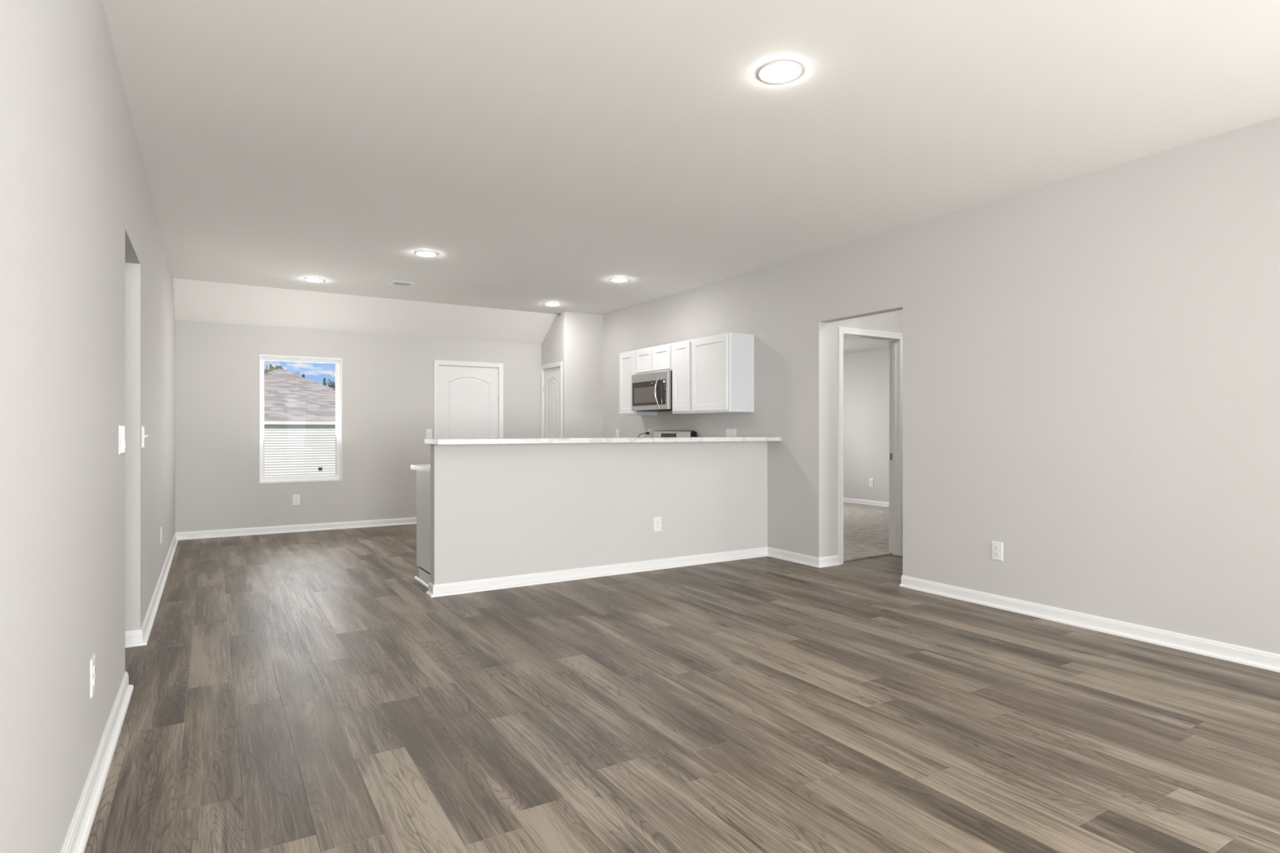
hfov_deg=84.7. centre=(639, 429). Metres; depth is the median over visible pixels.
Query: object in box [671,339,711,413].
upper cabinet
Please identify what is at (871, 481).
wall outlet
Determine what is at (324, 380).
conifer tree
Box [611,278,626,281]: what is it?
diffuser
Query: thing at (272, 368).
leafy tree
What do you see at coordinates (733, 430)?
light switch
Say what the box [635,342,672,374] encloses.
upper cabinet
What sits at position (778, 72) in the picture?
recessed light
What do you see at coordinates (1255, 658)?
baseboard
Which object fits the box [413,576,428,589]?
trim
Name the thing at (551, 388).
door
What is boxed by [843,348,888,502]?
wall
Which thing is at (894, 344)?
door frame
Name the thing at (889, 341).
trim
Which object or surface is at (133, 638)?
baseboard
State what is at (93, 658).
wall outlet
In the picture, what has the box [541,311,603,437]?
wall
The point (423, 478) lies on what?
base cabinet
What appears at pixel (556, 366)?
door frame
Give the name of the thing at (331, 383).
tree
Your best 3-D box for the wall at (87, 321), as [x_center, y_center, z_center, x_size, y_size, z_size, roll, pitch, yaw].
[-1.874,-0.178,2.310,0.120,2.737,12.295,0,0,-31]
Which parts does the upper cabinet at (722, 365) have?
door, frame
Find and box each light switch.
[119,425,125,454]
[142,426,147,448]
[426,429,432,438]
[731,428,736,436]
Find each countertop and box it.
[410,464,430,472]
[424,436,782,444]
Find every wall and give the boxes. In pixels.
[0,0,175,852]
[175,320,541,532]
[430,440,767,584]
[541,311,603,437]
[603,116,1279,653]
[827,309,902,556]
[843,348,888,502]
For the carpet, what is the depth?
8.12 m
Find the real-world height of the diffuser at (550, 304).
0.013 m
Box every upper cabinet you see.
[619,350,657,415]
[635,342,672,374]
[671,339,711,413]
[691,332,754,413]
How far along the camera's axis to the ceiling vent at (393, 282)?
7.38 m
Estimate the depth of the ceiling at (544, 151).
3.58 m
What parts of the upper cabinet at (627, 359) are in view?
door, frame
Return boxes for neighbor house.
[264,368,335,477]
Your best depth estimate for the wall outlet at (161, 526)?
5.43 m
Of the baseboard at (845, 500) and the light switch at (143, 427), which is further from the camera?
the baseboard at (845, 500)
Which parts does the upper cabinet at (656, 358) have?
door, door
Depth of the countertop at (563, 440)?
5.48 m
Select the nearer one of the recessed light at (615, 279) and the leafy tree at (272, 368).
the recessed light at (615, 279)
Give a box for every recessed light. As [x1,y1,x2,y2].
[303,277,324,281]
[414,250,437,256]
[544,302,559,306]
[609,277,628,281]
[757,61,802,83]
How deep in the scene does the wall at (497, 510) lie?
5.65 m
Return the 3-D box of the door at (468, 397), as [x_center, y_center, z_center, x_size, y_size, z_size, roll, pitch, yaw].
[-2.246,0.174,9.276,0.806,2.016,0.105,0,0,-31]
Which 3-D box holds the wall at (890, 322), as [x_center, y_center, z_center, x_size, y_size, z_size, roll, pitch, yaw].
[3.493,-0.178,7.344,4.390,2.737,0.110,0,0,-31]
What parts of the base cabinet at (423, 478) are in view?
frame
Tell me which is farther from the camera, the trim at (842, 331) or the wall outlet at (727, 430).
the wall outlet at (727, 430)
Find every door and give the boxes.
[439,365,498,438]
[542,367,559,438]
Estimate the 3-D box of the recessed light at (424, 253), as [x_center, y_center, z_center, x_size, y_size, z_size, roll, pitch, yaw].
[-1.874,-1.538,6.155,0.189,0.016,0.189,0,0,-31]
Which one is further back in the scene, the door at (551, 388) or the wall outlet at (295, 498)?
the door at (551, 388)
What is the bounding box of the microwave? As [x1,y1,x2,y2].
[631,370,671,411]
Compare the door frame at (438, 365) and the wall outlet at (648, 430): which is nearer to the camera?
the wall outlet at (648, 430)
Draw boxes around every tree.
[268,365,276,372]
[322,377,326,386]
[327,379,334,388]
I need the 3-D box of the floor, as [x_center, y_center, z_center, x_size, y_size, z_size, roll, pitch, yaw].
[-0.155,1.250,3.328,8.600,0.120,12.645,0,0,-31]
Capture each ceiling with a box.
[102,0,1279,344]
[843,336,888,354]
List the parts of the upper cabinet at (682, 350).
door, frame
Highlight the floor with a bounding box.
[84,524,1279,852]
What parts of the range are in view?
control glass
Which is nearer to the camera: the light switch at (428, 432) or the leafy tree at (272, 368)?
the light switch at (428, 432)
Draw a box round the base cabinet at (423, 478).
[416,470,430,584]
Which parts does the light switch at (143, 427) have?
plate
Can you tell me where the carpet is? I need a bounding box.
[843,502,892,561]
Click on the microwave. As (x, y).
(652, 391)
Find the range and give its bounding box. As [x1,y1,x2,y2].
[653,430,696,437]
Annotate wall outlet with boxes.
[90,653,95,697]
[160,526,162,543]
[292,494,299,505]
[615,429,618,437]
[647,429,650,437]
[653,516,661,532]
[725,428,730,436]
[869,478,873,486]
[991,541,1003,561]
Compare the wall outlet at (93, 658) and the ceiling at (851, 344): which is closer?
the wall outlet at (93, 658)
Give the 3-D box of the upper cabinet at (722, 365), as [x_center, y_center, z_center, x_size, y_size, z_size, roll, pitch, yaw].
[0.812,-0.551,7.001,0.324,0.752,0.611,0,0,-31]
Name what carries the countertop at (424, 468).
on the base cabinet
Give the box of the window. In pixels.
[259,354,342,483]
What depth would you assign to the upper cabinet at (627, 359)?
8.28 m
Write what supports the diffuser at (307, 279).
attached to the recessed light at (310, 279)
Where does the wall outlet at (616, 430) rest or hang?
attached to the wall at (1091, 360)
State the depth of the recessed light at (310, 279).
7.18 m
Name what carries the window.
in the wall at (388, 380)
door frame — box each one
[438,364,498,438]
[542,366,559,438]
[843,333,899,555]
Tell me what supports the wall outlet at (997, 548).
attached to the wall at (1091, 360)
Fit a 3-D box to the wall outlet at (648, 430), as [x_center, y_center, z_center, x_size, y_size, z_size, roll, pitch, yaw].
[0.108,0.050,8.460,0.009,0.124,0.079,0,0,-31]
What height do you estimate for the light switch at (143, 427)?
0.124 m
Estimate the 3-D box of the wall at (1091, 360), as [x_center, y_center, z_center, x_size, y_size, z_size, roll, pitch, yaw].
[2.355,-0.178,4.888,0.110,2.737,12.295,0,0,-31]
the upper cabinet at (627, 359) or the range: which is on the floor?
the range
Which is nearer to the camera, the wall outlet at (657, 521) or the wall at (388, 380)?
the wall outlet at (657, 521)
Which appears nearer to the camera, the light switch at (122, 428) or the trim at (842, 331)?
the light switch at (122, 428)
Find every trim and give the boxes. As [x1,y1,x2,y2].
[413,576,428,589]
[838,326,902,564]
[888,341,889,552]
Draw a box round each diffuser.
[305,278,322,281]
[546,303,558,306]
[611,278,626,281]
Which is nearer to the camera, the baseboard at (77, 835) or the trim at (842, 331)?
the baseboard at (77, 835)
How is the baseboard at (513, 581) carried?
attached to the wall at (497, 510)
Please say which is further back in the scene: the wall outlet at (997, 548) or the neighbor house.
the neighbor house
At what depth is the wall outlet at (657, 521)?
6.01 m
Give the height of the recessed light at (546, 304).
0.016 m
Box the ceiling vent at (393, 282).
[389,280,415,286]
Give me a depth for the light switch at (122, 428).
3.04 m
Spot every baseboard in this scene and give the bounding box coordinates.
[60,671,133,852]
[124,517,416,648]
[426,546,840,597]
[843,497,888,506]
[899,574,1279,672]

